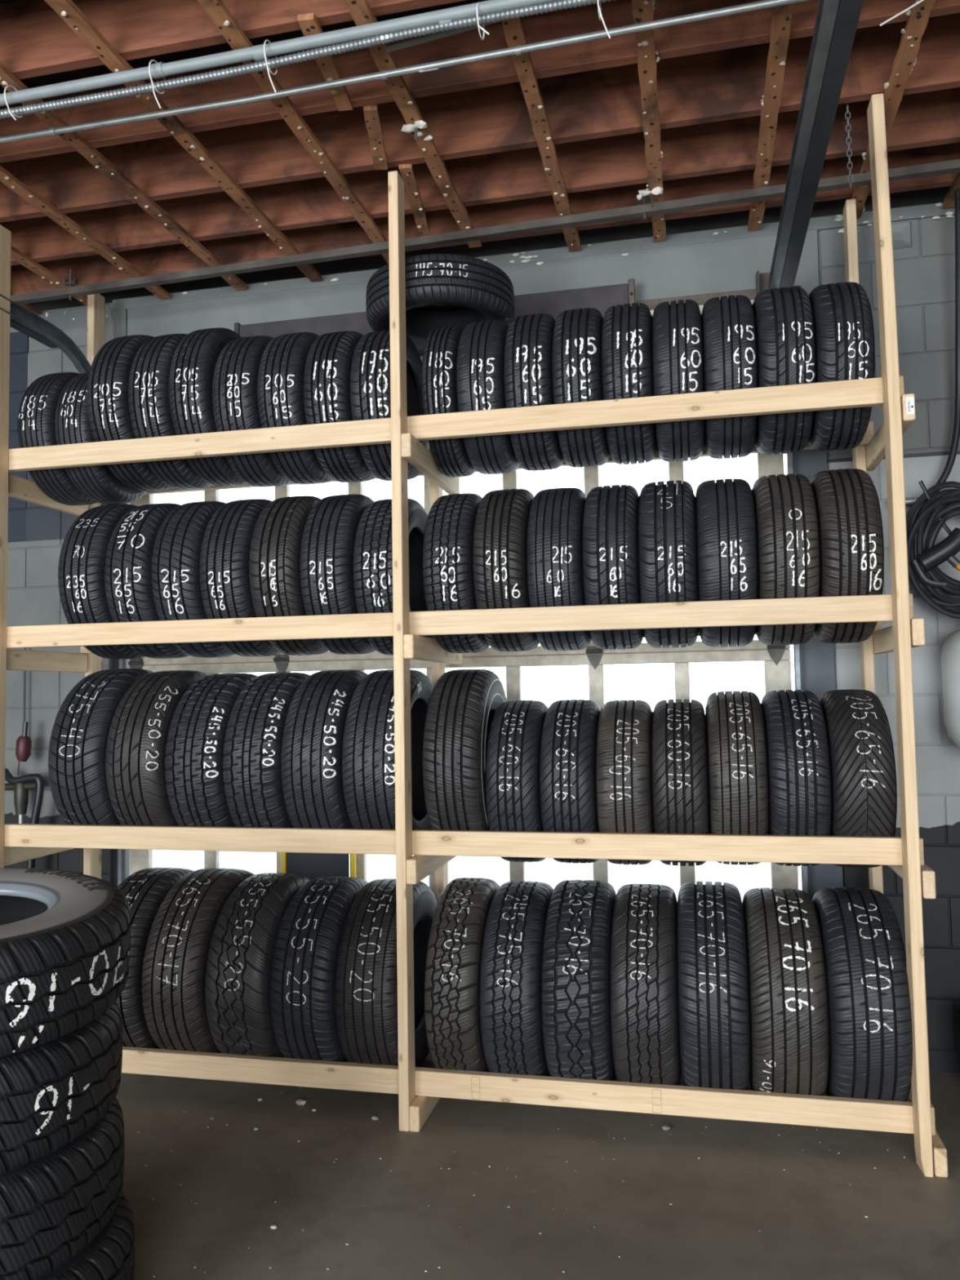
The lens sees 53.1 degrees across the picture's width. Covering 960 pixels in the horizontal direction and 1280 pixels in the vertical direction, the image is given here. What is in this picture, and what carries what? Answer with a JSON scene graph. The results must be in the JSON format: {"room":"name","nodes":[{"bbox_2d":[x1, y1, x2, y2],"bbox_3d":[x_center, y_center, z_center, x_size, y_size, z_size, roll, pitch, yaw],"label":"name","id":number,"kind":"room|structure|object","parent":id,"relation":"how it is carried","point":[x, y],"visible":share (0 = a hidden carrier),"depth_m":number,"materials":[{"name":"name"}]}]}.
{"room":"tire shop","nodes":[
{"label":"tire shop","id":0,"kind":"room"},
{"bbox_2d":[0,0,959,314],"bbox_3d":[-2.072,-2.048,0.715,9.954,0.292,8.400,-2,-3,13],"label":"ceiling","id":1,"kind":"structure","parent":0,"point":[708,106],"depth_m":3.51,"materials":[{"name":"red wood"}]},
{"bbox_2d":[0,0,559,106],"bbox_3d":[-0.803,-1.772,2.924,5.800,0.050,0.071,-2,-3,13],"label":"conduit","id":2,"kind":"object","parent":1,"relation":"attached to","point":[442,16],"visible":0.98,"depth_m":2.88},
{"bbox_2d":[148,59,164,108],"bbox_3d":[-0.988,-1.713,2.981,0.034,0.172,0.094,-2,-3,13],"label":"cable tie","id":3,"kind":"object","parent":2,"relation":"attached to","point":[151,60],"visible":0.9,"depth_m":2.95,"materials":[{"name":"white plastic"}]},
{"bbox_2d":[263,39,277,93],"bbox_3d":[-0.617,-1.718,2.899,0.034,0.182,0.094,-2,-3,13],"label":"cable tie","id":4,"kind":"object","parent":2,"relation":"attached to","point":[268,40],"visible":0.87,"depth_m":2.87,"materials":[{"name":"white plastic"}]},
{"bbox_2d":[0,0,613,119],"bbox_3d":[-0.800,-1.749,2.944,5.796,0.048,0.061,-2,-3,13],"label":"conduit","id":5,"kind":"object","parent":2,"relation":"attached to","point":[365,42],"visible":1,"depth_m":2.89,"materials":[{"name":"metal"}]},
{"bbox_2d":[0,0,808,143],"bbox_3d":[-0.761,-1.763,3.112,5.801,0.027,0.063,-2,-3,13],"label":"conduit","id":6,"kind":"object","parent":1,"relation":"attached to","point":[517,50],"visible":1,"depth_m":2.98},
{"bbox_2d":[401,120,432,141],"bbox_3d":[-0.220,-1.763,3.369,0.094,0.070,0.122,-2,-3,13],"label":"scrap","id":7,"kind":"object","parent":1,"relation":"attached to","point":[408,128],"visible":1,"depth_m":3.33,"materials":[{"name":"white paper"}]},
{"bbox_2d":[384,18,506,52],"bbox_3d":[0.374,-1.838,2.699,1.414,0.035,0.040,-2,-3,20],"label":"cable","id":8,"kind":"object","parent":1,"relation":"attached to","point":[435,36],"visible":0.47,"depth_m":2.88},
{"bbox_2d":[10,159,959,304],"bbox_3d":[-0.305,-1.695,4.098,4.360,0.154,0.036,-2,-3,13],"label":"bar","id":9,"kind":"object","parent":1,"relation":"hanging from","point":[645,210],"visible":0.78,"depth_m":4.01,"materials":[{"name":"metal"}]},
{"bbox_2d":[636,186,662,207],"bbox_3d":[0.671,-1.751,3.795,0.104,0.081,0.032,-2,-3,13],"label":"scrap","id":10,"kind":"object","parent":1,"relation":"attached to","point":[657,190],"visible":1,"depth_m":3.79,"materials":[{"name":"white paper"}]},
{"bbox_2d":[844,104,853,189],"bbox_3d":[1.251,-1.673,3.256,0.015,0.295,0.014,1,-4,-31],"label":"chain","id":11,"kind":"object","parent":1,"relation":"hanging from","point":[848,124],"visible":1,"depth_m":3.25,"materials":[{"name":"metal"}]},
{"bbox_2d":[880,0,924,26],"bbox_3d":[1.280,-1.819,2.679,0.025,0.036,0.385,1,-4,-26],"label":"wire","id":12,"kind":"object","parent":1,"relation":"hanging from","point":[920,1],"visible":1,"depth_m":2.79,"materials":[{"name":"white plastic"}]},
{"bbox_2d":[906,190,959,538],"bbox_3d":[1.822,-1.093,3.869,0.262,1.405,0.090,-2,-3,13],"label":"cable","id":13,"kind":"object","parent":1,"relation":"hanging from","point":[956,432],"visible":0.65,"depth_m":3.85,"materials":[{"name":"rubber"}]},
{"bbox_2d":[4,202,959,1072],"bbox_3d":[-1.078,0.044,4.681,10.000,3.555,0.220,-2,-3,13],"label":"wall","id":14,"kind":"structure","parent":0,"point":[723,260],"depth_m":4.11,"materials":[{"name":"white paint"}]},
{"bbox_2d":[4,782,35,823],"bbox_3d":[-2.222,0.792,4.697,0.168,0.197,0.078,-2,-3,13],"label":"valve","id":15,"kind":"object","parent":14,"relation":"attached to","point":[20,790],"depth_m":4.69,"materials":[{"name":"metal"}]},
{"bbox_2d":[4,768,44,868],"bbox_3d":[-2.239,0.885,4.683,0.250,0.516,0.051,-2,-3,18],"label":"pipe","id":16,"kind":"object","parent":15,"relation":"attached to","point":[37,778],"visible":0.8,"depth_m":4.66,"materials":[{"name":"metal"}]},
{"bbox_2d":[15,721,31,775],"bbox_3d":[-2.211,0.530,4.708,0.086,0.257,0.078,-2,-3,13],"label":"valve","id":17,"kind":"object","parent":14,"relation":"attached to","point":[23,748],"depth_m":4.69,"materials":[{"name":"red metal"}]},
{"bbox_2d":[22,648,26,721],"bbox_3d":[-2.279,0.274,4.803,0.009,0.550,0.009,-3,-4,35],"label":"pipe","id":18,"kind":"object","parent":14,"relation":"attached to","point":[24,672],"visible":0.31,"depth_m":4.80,"materials":[{"name":"metal"}]},
{"bbox_2d":[0,293,114,505],"bbox_3d":[-2.278,-1.101,2.773,0.089,0.784,4.020,-2,-3,13],"label":"door track","id":19,"kind":"object","parent":14,"relation":"attached to","point":[23,320],"visible":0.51,"depth_m":4.28,"materials":[{"name":"metal"}]},
{"bbox_2d":[107,502,130,886],"bbox_3d":[-1.761,0.341,4.812,0.077,3.000,0.230,-2,-3,13],"label":"trim","id":20,"kind":"structure","parent":14,"relation":"attached to","point":[113,664],"depth_m":4.66,"materials":[{"name":"metal"}]},
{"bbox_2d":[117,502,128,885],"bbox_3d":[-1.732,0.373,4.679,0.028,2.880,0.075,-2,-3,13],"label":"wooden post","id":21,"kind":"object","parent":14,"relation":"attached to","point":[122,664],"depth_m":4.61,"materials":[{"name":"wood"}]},
{"bbox_2d":[128,299,798,895],"bbox_3d":[-0.202,0.182,4.355,3.082,3.213,0.059,-2,-3,13],"label":"door","id":22,"kind":"structure","parent":14,"relation":"in","point":[776,659],"depth_m":4.24,"materials":[{"name":"metal"}]},
{"bbox_2d":[234,278,635,354],"bbox_3d":[-0.247,-1.429,4.386,1.892,0.235,0.038,-2,-3,13],"label":"board","id":23,"kind":"object","parent":22,"relation":"attached to","point":[600,298],"visible":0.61,"depth_m":4.28,"materials":[{"name":"brown wood"}]},
{"bbox_2d":[28,185,951,311],"bbox_3d":[-1.078,-1.856,4.931,10.000,0.284,0.050,-2,-3,13],"label":"trim","id":24,"kind":"structure","parent":14,"relation":"attached to","point":[932,195],"depth_m":4.61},
{"bbox_2d":[635,287,768,310],"bbox_3d":[-0.217,-1.446,4.511,3.158,0.046,0.130,-2,-3,13],"label":"trim","id":25,"kind":"structure","parent":14,"relation":"attached to","point":[750,294],"depth_m":4.18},
{"bbox_2d":[755,271,800,294],"bbox_3d":[1.269,-1.518,4.090,0.175,0.130,0.088,-2,-3,13],"label":"bracket","id":26,"kind":"object","parent":14,"relation":"attached to","point":[762,279],"visible":0.34,"depth_m":4.13,"materials":[{"name":"grey metal"}]},
{"bbox_2d":[768,0,863,289],"bbox_3d":[0.821,-1.461,2.095,0.089,0.234,4.010,-2,-3,13],"label":"steel beam","id":27,"kind":"structure","parent":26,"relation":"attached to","point":[836,24],"depth_m":2.77,"materials":[{"name":"metal"}]},
{"bbox_2d":[786,452,809,896],"bbox_3d":[1.328,0.283,4.000,0.028,2.880,0.075,-2,-3,13],"label":"trim","id":28,"kind":"structure","parent":14,"relation":"attached to","point":[790,456],"depth_m":3.97,"materials":[{"name":"wood"}]},
{"bbox_2d":[794,448,843,900],"bbox_3d":[1.435,0.273,4.107,0.140,2.950,0.220,-2,-3,13],"label":"trim","id":29,"kind":"structure","parent":14,"relation":"attached to","point":[818,657],"depth_m":4.01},
{"bbox_2d":[827,450,959,462],"bbox_3d":[2.229,-0.778,3.893,1.558,0.014,0.022,-2,-3,13],"label":"trim","id":30,"kind":"structure","parent":14,"relation":"attached to","point":[936,453],"depth_m":3.98,"materials":[{"name":"metal"}]},
{"bbox_2d":[906,480,959,618],"bbox_3d":[1.871,-0.362,3.759,0.403,0.562,0.141,-2,-3,13],"label":"coiled hose","id":31,"kind":"object","parent":14,"relation":"hanging from","point":[926,578],"visible":0.98,"depth_m":3.79,"materials":[{"name":"black rubber"}]},
{"bbox_2d":[940,629,959,748],"bbox_3d":[1.978,0.176,3.704,0.360,0.660,0.380,-2,-3,13],"label":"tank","id":32,"kind":"object","parent":14,"relation":"attached to","point":[950,654],"visible":1,"depth_m":3.67,"materials":[{"name":"white metal"}]},
{"bbox_2d":[115,1051,959,1279],"bbox_3d":[-1.943,1.655,0.567,10.000,0.100,8.550,-2,-3,13],"label":"floor","id":33,"kind":"structure","parent":0,"point":[812,1224],"depth_m":2.97,"materials":[{"name":"concrete"}]},
{"bbox_2d":[40,1191,134,1279],"bbox_3d":[-1.246,1.561,2.308,0.784,0.261,0.784,-2,-3,13],"label":"tire","id":34,"kind":"object","parent":33,"relation":"on","point":[110,1255],"visible":0.37,"depth_m":2.28,"materials":[{"name":"black rubber"}]},
{"bbox_2d":[0,1097,124,1279],"bbox_3d":[-1.282,1.304,2.320,0.794,0.264,0.794,-2,-3,14],"label":"tire","id":35,"kind":"object","parent":34,"relation":"on","point":[53,1206],"visible":0.69,"depth_m":2.15,"materials":[{"name":"black rubber"}]},
{"bbox_2d":[0,1000,122,1174],"bbox_3d":[-1.294,1.049,2.346,0.788,0.274,0.788,-2,-3,10],"label":"tire","id":36,"kind":"object","parent":35,"relation":"on","point":[53,1092],"visible":0.77,"depth_m":2.17,"materials":[{"name":"black rubber"}]},
{"bbox_2d":[0,867,131,1057],"bbox_3d":[-1.279,0.771,2.348,0.800,0.311,0.804,2,-4,-41],"label":"tire","id":37,"kind":"object","parent":36,"relation":"on","point":[65,942],"visible":1,"depth_m":2.21,"materials":[{"name":"black rubber"}]},
{"bbox_2d":[280,852,355,879],"bbox_3d":[-0.729,1.300,4.341,0.359,0.996,0.028,-2,-3,13],"label":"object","id":38,"kind":"object","parent":33,"relation":"on","point":[311,865],"visible":0.02,"depth_m":4.35,"materials":[{"name":"black metal"}]},
{"bbox_2d":[0,93,947,1177],"bbox_3d":[-0.216,-0.004,3.873,3.565,3.530,0.779,-2,-3,13],"label":"rack","id":39,"kind":"object","parent":33,"relation":"on","point":[432,851],"visible":0.7,"depth_m":3.48,"materials":[{"name":"brown wood"}]},
{"bbox_2d":[17,372,97,505],"bbox_3d":[-1.808,-0.892,4.277,0.176,0.578,0.579,-2,-3,13],"label":"tire","id":40,"kind":"object","parent":39,"relation":"on","point":[36,425],"visible":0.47,"depth_m":4.04,"materials":[{"name":"black rubber"}]},
{"bbox_2d":[54,372,146,503],"bbox_3d":[-1.634,-0.890,4.238,0.179,0.573,0.574,-2,-3,13],"label":"tire","id":41,"kind":"object","parent":39,"relation":"on","point":[98,483],"visible":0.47,"depth_m":4.02,"materials":[{"name":"black rubber"}]},
{"bbox_2d":[48,668,154,825],"bbox_3d":[-1.533,0.498,4.142,0.252,0.749,0.750,-2,-3,13],"label":"tire","id":42,"kind":"object","parent":39,"relation":"on","point":[77,753],"visible":0.48,"depth_m":3.81,"materials":[{"name":"black rubber"}]},
{"bbox_2d":[57,504,146,659],"bbox_3d":[-1.555,-0.252,4.186,0.208,0.672,0.673,-2,-3,13],"label":"tire","id":43,"kind":"object","parent":39,"relation":"on","point":[81,568],"visible":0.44,"depth_m":3.89,"materials":[{"name":"black rubber"}]},
{"bbox_2d":[86,334,173,491],"bbox_3d":[-1.457,-0.987,4.203,0.184,0.663,0.664,-2,-3,13],"label":"tire","id":44,"kind":"object","parent":39,"relation":"on","point":[108,405],"visible":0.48,"depth_m":3.91,"materials":[{"name":"black rubber"}]},
{"bbox_2d":[104,502,189,658],"bbox_3d":[-1.352,-0.253,4.141,0.207,0.666,0.667,-2,-3,13],"label":"tire","id":45,"kind":"object","parent":39,"relation":"on","point":[128,562],"visible":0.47,"depth_m":3.85,"materials":[{"name":"black rubber"}]},
{"bbox_2d":[116,867,192,1048],"bbox_3d":[-1.354,1.350,4.056,0.248,0.756,0.756,-2,-3,13],"label":"tire","id":46,"kind":"object","parent":39,"relation":"on","point":[145,890],"visible":0.27,"depth_m":3.77,"materials":[{"name":"black rubber"}]},
{"bbox_2d":[105,670,208,826],"bbox_3d":[-1.285,0.498,4.086,0.253,0.739,0.739,-2,-3,13],"label":"tire","id":47,"kind":"object","parent":39,"relation":"on","point":[140,727],"visible":0.56,"depth_m":3.76,"materials":[{"name":"black rubber"}]},
{"bbox_2d":[128,333,213,488],"bbox_3d":[-1.277,-0.985,4.163,0.182,0.654,0.654,-2,-3,13],"label":"tire","id":48,"kind":"object","parent":39,"relation":"on","point":[150,415],"visible":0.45,"depth_m":3.88,"materials":[{"name":"black rubber"}]},
{"bbox_2d":[151,501,235,657],"bbox_3d":[-1.148,-0.257,4.096,0.208,0.664,0.664,-2,-3,13],"label":"tire","id":49,"kind":"object","parent":39,"relation":"on","point":[175,557],"visible":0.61,"depth_m":3.80,"materials":[{"name":"black rubber"}]},
{"bbox_2d":[142,867,254,1053],"bbox_3d":[-1.104,1.341,4.001,0.262,0.759,0.759,-2,-3,13],"label":"tire","id":50,"kind":"object","parent":39,"relation":"on","point":[178,945],"visible":0.64,"depth_m":3.68,"materials":[{"name":"black rubber"}]},
{"bbox_2d":[168,327,247,486],"bbox_3d":[-1.101,-0.994,4.124,0.178,0.659,0.659,-2,-3,13],"label":"tire","id":51,"kind":"object","parent":39,"relation":"on","point":[194,359],"visible":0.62,"depth_m":3.84,"materials":[{"name":"black rubber"}]},
{"bbox_2d":[164,672,257,826],"bbox_3d":[-1.042,0.501,4.032,0.244,0.725,0.725,-2,-3,13],"label":"tire","id":52,"kind":"object","parent":39,"relation":"on","point":[194,747],"visible":0.4,"depth_m":3.71,"materials":[{"name":"black rubber"}]},
{"bbox_2d":[199,498,281,656],"bbox_3d":[-0.943,-0.260,4.050,0.210,0.661,0.661,-2,-3,13],"label":"tire","id":53,"kind":"object","parent":39,"relation":"on","point":[224,569],"visible":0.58,"depth_m":3.76,"materials":[{"name":"black rubber"}]},
{"bbox_2d":[212,335,291,487],"bbox_3d":[-0.919,-0.966,4.082,0.192,0.622,0.623,-2,-3,13],"label":"tire","id":54,"kind":"object","parent":39,"relation":"on","point":[235,378],"visible":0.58,"depth_m":3.81,"materials":[{"name":"black rubber"}]},
{"bbox_2d":[204,872,311,1057],"bbox_3d":[-0.847,1.341,3.943,0.262,0.747,0.748,-2,-3,13],"label":"tire","id":55,"kind":"object","parent":39,"relation":"on","point":[242,949],"visible":0.68,"depth_m":3.63,"materials":[{"name":"black rubber"}]},
{"bbox_2d":[222,672,309,827],"bbox_3d":[-0.805,0.496,3.979,0.239,0.723,0.723,-2,-3,13],"label":"tire","id":56,"kind":"object","parent":39,"relation":"on","point":[251,753],"visible":0.52,"depth_m":3.66,"materials":[{"name":"black rubber"}]},
{"bbox_2d":[248,495,328,655],"bbox_3d":[-0.738,-0.266,4.004,0.209,0.661,0.662,-2,-3,13],"label":"tire","id":57,"kind":"object","parent":39,"relation":"on","point":[274,574],"visible":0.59,"depth_m":3.72,"materials":[{"name":"black rubber"}]},
{"bbox_2d":[257,332,333,484],"bbox_3d":[-0.731,-0.969,4.040,0.191,0.619,0.620,-2,-3,13],"label":"tire","id":58,"kind":"object","parent":39,"relation":"on","point":[280,383],"visible":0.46,"depth_m":3.77,"materials":[{"name":"black rubber"}]},
{"bbox_2d":[270,876,368,1062],"bbox_3d":[-0.594,1.339,3.887,0.255,0.740,0.741,-2,-3,13],"label":"tire","id":59,"kind":"object","parent":39,"relation":"on","point":[304,962],"visible":0.62,"depth_m":3.57,"materials":[{"name":"black rubber"}]},
{"bbox_2d":[280,669,367,828],"bbox_3d":[-0.570,0.486,3.927,0.242,0.727,0.727,-2,-3,13],"label":"tire","id":60,"kind":"object","parent":39,"relation":"on","point":[311,777],"visible":0.49,"depth_m":3.61,"materials":[{"name":"black rubber"}]},
{"bbox_2d":[299,493,375,654],"bbox_3d":[-0.532,-0.268,3.958,0.211,0.656,0.657,-2,-3,13],"label":"tire","id":61,"kind":"object","parent":39,"relation":"on","point":[331,527],"visible":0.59,"depth_m":3.67,"materials":[{"name":"black rubber"}]},
{"bbox_2d":[303,330,376,482],"bbox_3d":[-0.544,-0.965,3.998,0.189,0.610,0.611,-2,-3,13],"label":"tire","id":62,"kind":"object","parent":39,"relation":"on","point":[326,375],"visible":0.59,"depth_m":3.74,"materials":[{"name":"black rubber"}]},
{"bbox_2d":[334,878,437,1067],"bbox_3d":[-0.345,1.333,3.832,0.254,0.738,0.739,-2,-3,13],"label":"tire","id":63,"kind":"object","parent":39,"relation":"on","point":[366,993],"visible":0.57,"depth_m":3.53,"materials":[{"name":"black rubber"}]},
{"bbox_2d":[341,669,434,830],"bbox_3d":[-0.332,0.481,3.874,0.244,0.725,0.725,-2,-3,13],"label":"tire","id":64,"kind":"object","parent":39,"relation":"on","point":[367,751],"visible":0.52,"depth_m":3.58,"materials":[{"name":"black rubber"}]},
{"bbox_2d":[349,329,429,480],"bbox_3d":[-0.360,-0.961,3.957,0.186,0.601,0.602,-2,-3,13],"label":"tire","id":65,"kind":"object","parent":39,"relation":"on","point":[370,371],"visible":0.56,"depth_m":3.72,"materials":[{"name":"black rubber"}]},
{"bbox_2d":[365,253,514,349],"bbox_3d":[-0.162,-1.373,3.936,0.606,0.189,0.606,-2,-3,13],"label":"tire","id":66,"kind":"object","parent":65,"relation":"on","point":[442,290],"visible":0.79,"depth_m":3.72,"materials":[{"name":"black rubber"}]},
{"bbox_2d":[352,498,433,655],"bbox_3d":[-0.328,-0.256,3.912,0.204,0.635,0.636,-2,-3,13],"label":"tire","id":67,"kind":"object","parent":39,"relation":"on","point":[372,558],"visible":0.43,"depth_m":3.65,"materials":[{"name":"black rubber"}]},
{"bbox_2d":[421,325,475,477],"bbox_3d":[-0.104,-0.963,3.900,0.135,0.596,0.597,-2,-3,13],"label":"tire","id":68,"kind":"object","parent":39,"relation":"on","point":[438,393],"visible":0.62,"depth_m":3.65,"materials":[{"name":"black rubber"}]},
{"bbox_2d":[422,493,489,653],"bbox_3d":[-0.065,-0.266,3.854,0.192,0.638,0.638,-2,-3,13],"label":"tire","id":69,"kind":"object","parent":39,"relation":"on","point":[447,542],"visible":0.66,"depth_m":3.58,"materials":[{"name":"black rubber"}]},
{"bbox_2d":[424,877,499,1072],"bbox_3d":[-0.033,1.317,3.763,0.202,0.748,0.748,-2,-3,13],"label":"tire","id":70,"kind":"object","parent":39,"relation":"on","point":[456,935],"visible":0.69,"depth_m":3.45,"materials":[{"name":"grey rubber"}]},
{"bbox_2d":[422,669,507,831],"bbox_3d":[-0.036,0.475,3.808,0.226,0.720,0.720,-2,-3,13],"label":"tire","id":71,"kind":"object","parent":39,"relation":"on","point":[463,704],"visible":0.68,"depth_m":3.50,"materials":[{"name":"black rubber"}]},
{"bbox_2d":[455,320,519,474],"bbox_3d":[0.052,-0.972,3.865,0.183,0.600,0.600,-2,-3,13],"label":"tire","id":72,"kind":"object","parent":39,"relation":"on","point":[479,380],"visible":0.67,"depth_m":3.61,"materials":[{"name":"black rubber"}]},
{"bbox_2d":[471,488,539,651],"bbox_3d":[0.128,-0.275,3.811,0.201,0.642,0.642,-2,-3,13],"label":"tire","id":73,"kind":"object","parent":39,"relation":"on","point":[500,523],"visible":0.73,"depth_m":3.53,"materials":[{"name":"black rubber"}]},
{"bbox_2d":[480,880,553,1076],"bbox_3d":[0.174,1.316,3.717,0.222,0.742,0.742,-2,-3,13],"label":"tire","id":74,"kind":"object","parent":39,"relation":"on","point":[511,975],"visible":0.73,"depth_m":3.40,"materials":[{"name":"black rubber"}]},
{"bbox_2d":[484,700,548,862],"bbox_3d":[0.173,0.548,3.758,0.199,0.625,0.626,-2,-3,13],"label":"tire","id":75,"kind":"object","parent":39,"relation":"on","point":[512,800],"visible":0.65,"depth_m":3.49,"materials":[{"name":"black rubber"}]},
{"bbox_2d":[502,313,564,471],"bbox_3d":[0.231,-0.981,3.826,0.181,0.604,0.604,-2,-3,13],"label":"tire","id":76,"kind":"object","parent":39,"relation":"on","point":[526,362],"visible":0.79,"depth_m":3.57,"materials":[{"name":"black rubber"}]},
{"bbox_2d":[525,487,591,650],"bbox_3d":[0.327,-0.275,3.767,0.204,0.636,0.636,-2,-3,13],"label":"tire","id":77,"kind":"object","parent":39,"relation":"on","point":[553,561],"visible":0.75,"depth_m":3.49,"materials":[{"name":"black rubber"}]},
{"bbox_2d":[538,699,600,863],"bbox_3d":[0.370,0.543,3.714,0.203,0.625,0.625,-2,-3,13],"label":"tire","id":78,"kind":"object","parent":39,"relation":"on","point":[567,745],"visible":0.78,"depth_m":3.44,"materials":[{"name":"black rubber"}]},
{"bbox_2d":[541,880,616,1080],"bbox_3d":[0.401,1.303,3.667,0.240,0.750,0.750,-2,-3,13],"label":"tire","id":79,"kind":"object","parent":39,"relation":"on","point":[575,979],"visible":0.8,"depth_m":3.35,"materials":[{"name":"black rubber"}]},
{"bbox_2d":[551,307,609,467],"bbox_3d":[0.409,-0.988,3.787,0.182,0.606,0.606,-2,-3,13],"label":"tire","id":80,"kind":"object","parent":39,"relation":"on","point":[575,351],"visible":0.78,"depth_m":3.53,"materials":[{"name":"black rubber"}]},
{"bbox_2d":[581,484,644,649],"bbox_3d":[0.525,-0.280,3.723,0.201,0.634,0.635,-2,-3,13],"label":"tire","id":81,"kind":"object","parent":39,"relation":"on","point":[609,535],"visible":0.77,"depth_m":3.45,"materials":[{"name":"black rubber"}]},
{"bbox_2d":[595,699,653,864],"bbox_3d":[0.566,0.540,3.670,0.197,0.622,0.622,-2,-3,13],"label":"tire","id":82,"kind":"object","parent":39,"relation":"on","point":[623,760],"visible":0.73,"depth_m":3.40,"materials":[{"name":"grey rubber"}]},
{"bbox_2d":[600,302,656,464],"bbox_3d":[0.588,-0.993,3.747,0.183,0.605,0.606,-2,-3,13],"label":"tire","id":83,"kind":"object","parent":39,"relation":"on","point":[626,361],"visible":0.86,"depth_m":3.49,"materials":[{"name":"black rubber"}]},
{"bbox_2d":[609,884,681,1085],"bbox_3d":[0.632,1.301,3.615,0.232,0.743,0.743,-2,-3,13],"label":"tire","id":84,"kind":"object","parent":39,"relation":"on","point":[644,1002],"visible":0.9,"depth_m":3.30,"materials":[{"name":"black rubber"}]},
{"bbox_2d":[637,480,698,648],"bbox_3d":[0.725,-0.288,3.679,0.205,0.637,0.637,-2,-3,13],"label":"tire","id":85,"kind":"object","parent":39,"relation":"on","point":[667,553],"visible":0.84,"depth_m":3.40,"materials":[{"name":"black rubber"}]},
{"bbox_2d":[651,299,704,462],"bbox_3d":[0.767,-0.994,3.707,0.181,0.601,0.602,-2,-3,13],"label":"tire","id":86,"kind":"object","parent":39,"relation":"on","point":[677,335],"visible":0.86,"depth_m":3.46,"materials":[{"name":"black rubber"}]},
{"bbox_2d":[650,698,710,866],"bbox_3d":[0.759,0.534,3.627,0.196,0.622,0.622,-2,-3,13],"label":"tire","id":87,"kind":"object","parent":39,"relation":"on","point":[678,740],"visible":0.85,"depth_m":3.36,"materials":[{"name":"black rubber"}]},
{"bbox_2d":[676,881,750,1090],"bbox_3d":[0.861,1.286,3.565,0.236,0.756,0.756,-2,-3,13],"label":"tire","id":88,"kind":"object","parent":39,"relation":"on","point":[713,999],"visible":0.94,"depth_m":3.25,"materials":[{"name":"black rubber"}]},
{"bbox_2d":[694,478,758,647],"bbox_3d":[0.927,-0.289,3.634,0.207,0.632,0.633,-2,-3,13],"label":"tire","id":89,"kind":"object","parent":39,"relation":"on","point":[726,535],"visible":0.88,"depth_m":3.36,"materials":[{"name":"black rubber"}]},
{"bbox_2d":[701,294,758,458],"bbox_3d":[0.947,-0.997,3.667,0.186,0.600,0.600,-2,-3,13],"label":"tire","id":90,"kind":"object","parent":39,"relation":"on","point":[729,331],"visible":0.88,"depth_m":3.42,"materials":[{"name":"black rubber"}]},
{"bbox_2d":[705,690,768,865],"bbox_3d":[0.953,0.511,3.586,0.200,0.641,0.641,-2,-3,13],"label":"tire","id":91,"kind":"object","parent":39,"relation":"on","point":[738,764],"visible":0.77,"depth_m":3.31,"materials":[{"name":"grey rubber"}]},
{"bbox_2d":[751,286,816,454],"bbox_3d":[1.134,-1.010,3.626,0.196,0.606,0.606,-2,-3,13],"label":"tire","id":92,"kind":"object","parent":39,"relation":"on","point":[786,344],"visible":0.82,"depth_m":3.37,"materials":[{"name":"black rubber"}]},
{"bbox_2d":[742,888,829,1096],"bbox_3d":[1.101,1.289,3.511,0.253,0.741,0.741,-2,-3,13],"label":"tire","id":93,"kind":"object","parent":39,"relation":"on","point":[788,995],"visible":0.91,"depth_m":3.20,"materials":[{"name":"grey rubber"}]},
{"bbox_2d":[751,473,820,645],"bbox_3d":[1.129,-0.298,3.589,0.206,0.635,0.636,-2,-3,13],"label":"tire","id":94,"kind":"object","parent":39,"relation":"on","point":[788,528],"visible":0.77,"depth_m":3.32,"materials":[{"name":"grey rubber"}]},
{"bbox_2d":[760,689,832,866],"bbox_3d":[1.152,0.505,3.542,0.205,0.641,0.641,-2,-3,13],"label":"tire","id":95,"kind":"object","parent":39,"relation":"on","point":[800,775],"visible":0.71,"depth_m":3.27,"materials":[{"name":"black rubber"}]},
{"bbox_2d":[808,281,875,451],"bbox_3d":[1.324,-1.012,3.584,0.191,0.603,0.604,-2,-3,13],"label":"tire","id":96,"kind":"object","parent":39,"relation":"on","point":[842,312],"visible":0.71,"depth_m":3.33,"materials":[{"name":"black rubber"}]},
{"bbox_2d":[809,468,884,643],"bbox_3d":[1.329,-0.307,3.545,0.203,0.639,0.640,-2,-3,13],"label":"tire","id":97,"kind":"object","parent":39,"relation":"on","point":[850,516],"visible":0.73,"depth_m":3.27,"materials":[{"name":"black rubber"}]},
{"bbox_2d":[818,689,897,867],"bbox_3d":[1.352,0.500,3.497,0.204,0.640,0.640,-2,-3,13],"label":"tire","id":98,"kind":"object","parent":39,"relation":"on","point":[864,788],"visible":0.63,"depth_m":3.22,"materials":[{"name":"black rubber"}]},
{"bbox_2d":[812,887,912,1102],"bbox_3d":[1.353,1.277,3.455,0.261,0.747,0.748,-2,-3,13],"label":"tire","id":99,"kind":"object","parent":39,"relation":"on","point":[870,1016],"visible":0.81,"depth_m":3.15,"materials":[{"name":"black rubber"}]},
{"bbox_2d":[137,1087,904,1277],"bbox_3d":[-0.161,1.696,2.705,2.943,0.004,1.887,-2,-3,13],"label":"debris","id":100,"kind":"object","parent":33,"relation":"on","point":[300,1087],"depth_m":2.96,"materials":[{"name":"white paint"}]},
{"label":"outside","id":101,"kind":"structure","parent":0,"visible":0},
{"bbox_2d":[152,849,801,902],"bbox_3d":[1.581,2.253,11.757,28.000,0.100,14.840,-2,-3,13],"label":"window","id":102,"kind":"structure","parent":101,"point":[551,872],"depth_m":8.50,"materials":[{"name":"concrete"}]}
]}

